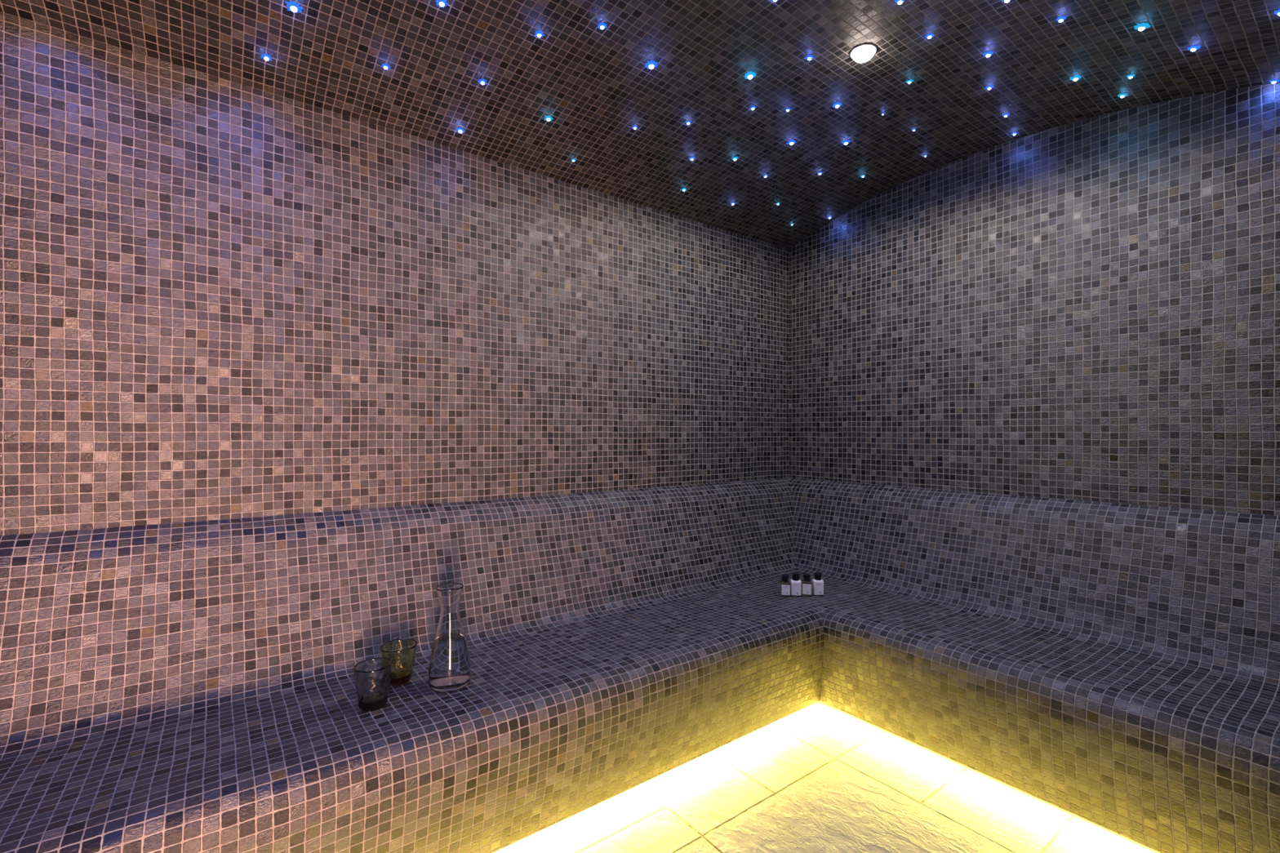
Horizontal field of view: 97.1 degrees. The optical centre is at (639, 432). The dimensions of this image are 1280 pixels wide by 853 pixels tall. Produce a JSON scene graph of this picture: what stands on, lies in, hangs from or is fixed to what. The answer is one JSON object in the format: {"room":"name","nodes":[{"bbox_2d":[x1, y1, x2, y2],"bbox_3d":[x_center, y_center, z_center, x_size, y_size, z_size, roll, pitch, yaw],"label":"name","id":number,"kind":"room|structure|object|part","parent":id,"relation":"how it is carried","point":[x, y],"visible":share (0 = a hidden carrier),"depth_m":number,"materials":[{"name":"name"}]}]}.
{"room":"spa","nodes":[
{"label":"spa","id":0,"kind":"room"},
{"bbox_2d":[0,12,789,535],"bbox_3d":[-0.571,0.035,2.106,3.350,2.050,0.120,0,0,-37],"label":"wall","id":1,"kind":"structure","parent":0,"point":[220,299],"depth_m":1.72,"materials":[{"name":"tile"}]},
{"bbox_2d":[0,0,1279,249],"bbox_3d":[0.022,-1.125,1.313,3.590,0.270,1.936,0,0,-37],"label":"ceiling","id":2,"kind":"structure","parent":0,"point":[595,84],"depth_m":1.70,"materials":[{"name":"tile"}]},
{"bbox_2d":[260,53,271,61],"bbox_3d":[-1.022,-1.024,1.546,0.028,0.013,0.023,0,0,-8],"label":"recessed light","id":3,"kind":"object","parent":2,"relation":"in","point":[266,57],"visible":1,"depth_m":1.54,"materials":[{"name":"blue glass"}]},
{"bbox_2d":[284,0,303,13],"bbox_3d":[-0.870,-1.069,1.425,0.040,0.016,0.033,0,0,-17],"label":"recessed light","id":4,"kind":"object","parent":2,"relation":"in","point":[291,6],"visible":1,"depth_m":1.42,"materials":[{"name":"blue glass"}]},
{"bbox_2d":[381,63,391,70],"bbox_3d":[-0.732,-1.052,1.629,0.021,0.010,0.024,0,0,14],"label":"recessed light","id":5,"kind":"object","parent":2,"relation":"in","point":[384,66],"visible":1,"depth_m":1.63,"materials":[{"name":"blue glass"}]},
{"bbox_2d":[435,0,448,8],"bbox_3d":[-0.511,-1.104,1.456,0.032,0.012,0.030,0,0,36],"label":"recessed light","id":6,"kind":"object","parent":2,"relation":"in","point":[442,3],"visible":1,"depth_m":1.45,"materials":[{"name":"blue glass"}]},
{"bbox_2d":[456,127,465,133],"bbox_3d":[-0.603,-1.013,1.901,0.026,0.013,0.029,0,0,15],"label":"recessed light","id":7,"kind":"object","parent":2,"relation":"in","point":[460,130],"visible":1,"depth_m":1.90,"materials":[{"name":"blue glass"}]},
{"bbox_2d":[477,79,486,84],"bbox_3d":[-0.481,-1.068,1.727,0.029,0.012,0.023,0,0,-8],"label":"recessed light","id":8,"kind":"object","parent":2,"relation":"in","point":[482,82],"visible":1,"depth_m":1.72,"materials":[{"name":"blue glass"}]},
{"bbox_2d":[534,30,544,37],"bbox_3d":[-0.280,-1.109,1.579,0.028,0.010,0.024,0,0,-18],"label":"recessed light","id":9,"kind":"object","parent":2,"relation":"in","point":[539,33],"visible":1,"depth_m":1.58,"materials":[{"name":"blue glass"}]},
{"bbox_2d":[544,115,553,121],"bbox_3d":[-0.307,-1.058,1.910,0.031,0.013,0.026,0,0,-17],"label":"recessed light","id":10,"kind":"object","parent":2,"relation":"in","point":[548,118],"visible":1,"depth_m":1.91,"materials":[{"name":"teal glass"}]},
{"bbox_2d":[597,22,606,29],"bbox_3d":[-0.105,-1.123,1.566,0.028,0.010,0.026,0,0,37],"label":"recessed light","id":11,"kind":"object","parent":2,"relation":"in","point":[602,25],"visible":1,"depth_m":1.56,"materials":[{"name":"blue glass"}]},
{"bbox_2d":[644,60,657,70],"bbox_3d":[0.033,-1.117,1.723,0.041,0.015,0.038,0,0,37],"label":"recessed light","id":12,"kind":"object","parent":2,"relation":"in","point":[651,64],"visible":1,"depth_m":1.72,"materials":[{"name":"blue glass"}]},
{"bbox_2d":[743,71,756,79],"bbox_3d":[0.348,-1.128,1.792,0.041,0.014,0.038,0,0,37],"label":"recessed light","id":13,"kind":"object","parent":2,"relation":"in","point":[749,75],"visible":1,"depth_m":1.79,"materials":[{"name":"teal glass"}]},
{"bbox_2d":[786,139,795,145],"bbox_3d":[0.585,-1.114,2.178,0.034,0.012,0.029,0,0,-18],"label":"recessed light","id":14,"kind":"object","parent":2,"relation":"in","point":[790,142],"visible":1,"depth_m":2.17,"materials":[{"name":"blue glass"}]},
{"bbox_2d":[804,54,813,60],"bbox_3d":[0.516,-1.135,1.718,0.027,0.008,0.023,0,0,-18],"label":"recessed light","id":15,"kind":"object","parent":2,"relation":"in","point":[808,57],"visible":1,"depth_m":1.71,"materials":[{"name":"blue glass"}]},
{"bbox_2d":[831,102,842,108],"bbox_3d":[0.683,-1.132,1.961,0.034,0.011,0.032,0,0,37],"label":"recessed light","id":16,"kind":"object","parent":2,"relation":"in","point":[836,104],"visible":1,"depth_m":1.96,"materials":[{"name":"blue glass"}]},
{"bbox_2d":[841,140,850,145],"bbox_3d":[0.800,-1.125,2.200,0.033,0.011,0.027,0,0,-8],"label":"recessed light","id":17,"kind":"object","parent":2,"relation":"in","point":[845,142],"visible":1,"depth_m":2.19,"materials":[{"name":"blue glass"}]},
{"bbox_2d":[849,43,877,62],"bbox_3d":[0.668,-1.126,1.692,0.078,0.026,0.078,0,2,-37],"label":"recessed light","id":18,"kind":"object","parent":2,"relation":"in","point":[862,53],"visible":1,"depth_m":1.68,"materials":[{"name":"metal"}]},
{"bbox_2d":[894,0,904,4],"bbox_3d":[0.678,-1.124,1.476,0.026,0.010,0.028,0,0,14],"label":"recessed light","id":19,"kind":"object","parent":2,"relation":"in","point":[899,2],"visible":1,"depth_m":1.47,"materials":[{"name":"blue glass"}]},
{"bbox_2d":[905,79,913,84],"bbox_3d":[0.873,-1.134,1.832,0.023,0.007,0.024,0,2,-37],"label":"recessed light","id":20,"kind":"object","parent":2,"relation":"in","point":[910,81],"visible":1,"depth_m":1.83,"materials":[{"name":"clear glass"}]},
{"bbox_2d":[924,33,933,39],"bbox_3d":[0.825,-1.126,1.611,0.026,0.009,0.021,0,0,-8],"label":"recessed light","id":21,"kind":"object","parent":2,"relation":"in","point":[929,36],"visible":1,"depth_m":1.61,"materials":[{"name":"blue glass"}]},
{"bbox_2d":[982,50,993,57],"bbox_3d":[1.031,-1.119,1.676,0.027,0.011,0.030,0,0,14],"label":"recessed light","id":22,"kind":"object","parent":2,"relation":"in","point":[988,54],"visible":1,"depth_m":1.67,"materials":[{"name":"blue glass"}]},
{"bbox_2d":[985,85,994,89],"bbox_3d":[1.142,-1.126,1.851,0.025,0.009,0.021,0,0,-18],"label":"recessed light","id":23,"kind":"object","parent":2,"relation":"in","point":[988,87],"visible":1,"depth_m":1.85,"materials":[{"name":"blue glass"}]},
{"bbox_2d":[1056,15,1066,22],"bbox_3d":[1.115,-1.093,1.498,0.023,0.010,0.025,0,0,14],"label":"recessed light","id":24,"kind":"object","parent":2,"relation":"in","point":[1061,19],"visible":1,"depth_m":1.50,"materials":[{"name":"blue glass"}]},
{"bbox_2d":[1069,75,1081,80],"bbox_3d":[1.359,-1.103,1.764,0.033,0.012,0.027,0,0,-8],"label":"recessed light","id":25,"kind":"object","parent":2,"relation":"in","point":[1076,77],"visible":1,"depth_m":1.76,"materials":[{"name":"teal glass"}]},
{"bbox_2d":[1117,93,1128,97],"bbox_3d":[1.565,-1.093,1.836,0.028,0.011,0.024,0,0,-18],"label":"recessed light","id":26,"kind":"object","parent":2,"relation":"in","point":[1122,95],"visible":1,"depth_m":1.83,"materials":[{"name":"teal glass"}]},
{"bbox_2d":[1126,74,1135,78],"bbox_3d":[1.496,-1.084,1.725,0.022,0.010,0.024,0,0,14],"label":"recessed light","id":27,"kind":"object","parent":2,"relation":"in","point":[1131,76],"visible":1,"depth_m":1.72,"materials":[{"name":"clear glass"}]},
{"bbox_2d":[1133,22,1151,31],"bbox_3d":[1.319,-1.066,1.488,0.037,0.015,0.031,0,0,-17],"label":"recessed light","id":28,"kind":"object","parent":2,"relation":"in","point":[1140,27],"visible":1,"depth_m":1.48,"materials":[{"name":"teal glass"}]},
{"bbox_2d":[1187,44,1201,51],"bbox_3d":[1.518,-1.051,1.550,0.028,0.012,0.027,0,0,36],"label":"recessed light","id":29,"kind":"object","parent":2,"relation":"in","point":[1192,48],"visible":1,"depth_m":1.54,"materials":[{"name":"blue glass"}]},
{"bbox_2d":[1269,79,1279,83],"bbox_3d":[1.844,-1.020,1.644,0.023,0.010,0.022,0,0,36],"label":"recessed light","id":30,"kind":"object","parent":2,"relation":"in","point":[1272,81],"visible":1,"depth_m":1.64,"materials":[{"name":"blue glass"}]},
{"bbox_2d":[1274,8,1279,15],"bbox_3d":[1.536,-1.005,1.353,0.028,0.013,0.027,0,0,36],"label":"recessed light","id":31,"kind":"object","parent":2,"relation":"in","point":[1277,12],"visible":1,"depth_m":1.35,"materials":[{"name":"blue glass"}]},
{"bbox_2d":[493,702,1155,852],"bbox_3d":[0.395,1.120,0.205,4.320,0.120,4.320,0,0,-37],"label":"floor","id":32,"kind":"structure","parent":0,"point":[818,778],"depth_m":1.59,"materials":[{"name":"tile"}]},
{"bbox_2d":[0,477,1279,852],"bbox_3d":[0.022,0.651,1.313,3.346,0.816,1.856,0,0,-37],"label":"bench","id":33,"kind":"object","parent":32,"relation":"on","point":[188,686],"visible":0.98,"depth_m":1.55,"materials":[{"name":"tile"}]},
{"bbox_2d":[353,657,391,711],"bbox_3d":[-0.640,0.605,1.357,0.083,0.098,0.083,0,0,-37],"label":"tumbler","id":34,"kind":"object","parent":33,"relation":"on","point":[372,677],"visible":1,"depth_m":1.33,"materials":[{"name":"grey glass"}]},
{"bbox_2d":[379,639,417,685],"bbox_3d":[-0.639,0.610,1.498,0.091,0.096,0.091,0,0,-37],"label":"tumbler","id":35,"kind":"object","parent":33,"relation":"on","point":[402,652],"visible":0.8,"depth_m":1.47,"materials":[{"name":"green glass"}]},
{"bbox_3d":[-0.456,0.471,1.952,3.346,0.457,0.260,0,0,-37],"label":"backrest","id":36,"kind":"part","parent":33,"relation":"part of","materials":[{"name":"tile"}]},
{"bbox_3d":[-0.338,0.696,1.576,3.086,0.098,0.483,0,0,-37],"label":"seat","id":37,"kind":"part","parent":33,"relation":"part of","materials":[{"name":"tile"}]},
{"bbox_2d":[428,582,471,691],"bbox_3d":[-0.494,0.526,1.470,0.105,0.253,0.105,0,0,21],"label":"carafe","id":38,"kind":"object","parent":33,"relation":"on","point":[450,664],"visible":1,"depth_m":1.44,"materials":[{"name":"clear glass"}]},
{"bbox_3d":[-0.376,0.868,1.308,2.703,0.265,0.100,0,0,-37],"label":"panel","id":39,"kind":"part","parent":33,"relation":"part of","materials":[{"name":"tile"}]},
{"bbox_2d":[779,573,791,596],"bbox_3d":[0.582,0.612,2.266,0.040,0.084,0.031,0,0,6],"label":"toiletry bottle","id":40,"kind":"object","parent":33,"relation":"on","point":[784,584],"visible":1,"depth_m":2.25,"materials":[{"name":"white plastic"}]},
{"bbox_2d":[790,572,801,595],"bbox_3d":[0.625,0.609,2.269,0.040,0.088,0.031,0,0,12],"label":"toiletry bottle","id":41,"kind":"object","parent":33,"relation":"on","point":[796,584],"visible":1,"depth_m":2.26,"materials":[{"name":"white plastic"}]},
{"bbox_2d":[801,573,812,595],"bbox_3d":[0.666,0.608,2.261,0.040,0.085,0.031,0,0,14],"label":"toiletry bottle","id":42,"kind":"object","parent":33,"relation":"on","point":[806,584],"visible":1,"depth_m":2.25,"materials":[{"name":"white plastic"}]},
{"bbox_2d":[812,572,823,595],"bbox_3d":[0.714,0.608,2.272,0.040,0.087,0.031,0,0,0],"label":"toiletry bottle","id":43,"kind":"object","parent":33,"relation":"on","point":[817,583],"visible":0.99,"depth_m":2.26,"materials":[{"name":"white plastic"}]},
{"bbox_3d":[1.258,0.471,2.237,0.260,0.457,1.856,0,0,-37],"label":"backrest","id":44,"kind":"part","parent":33,"relation":"part of","materials":[{"name":"tile"}]},
{"bbox_3d":[1.038,0.696,1.910,0.483,0.098,1.596,0,0,-37],"label":"seat","id":45,"kind":"part","parent":33,"relation":"part of","materials":[{"name":"tile"}]},
{"bbox_3d":[0.999,0.868,1.642,0.100,0.265,1.213,0,0,-37],"label":"panel","id":46,"kind":"part","parent":33,"relation":"part of","materials":[{"name":"tile"}]},
{"bbox_2d":[789,82,1279,515],"bbox_3d":[1.411,-0.040,2.352,0.120,2.200,1.860,0,0,-37],"label":"wall","id":47,"kind":"structure","parent":0,"point":[1088,309],"depth_m":2.07,"materials":[{"name":"tile"}]}
]}

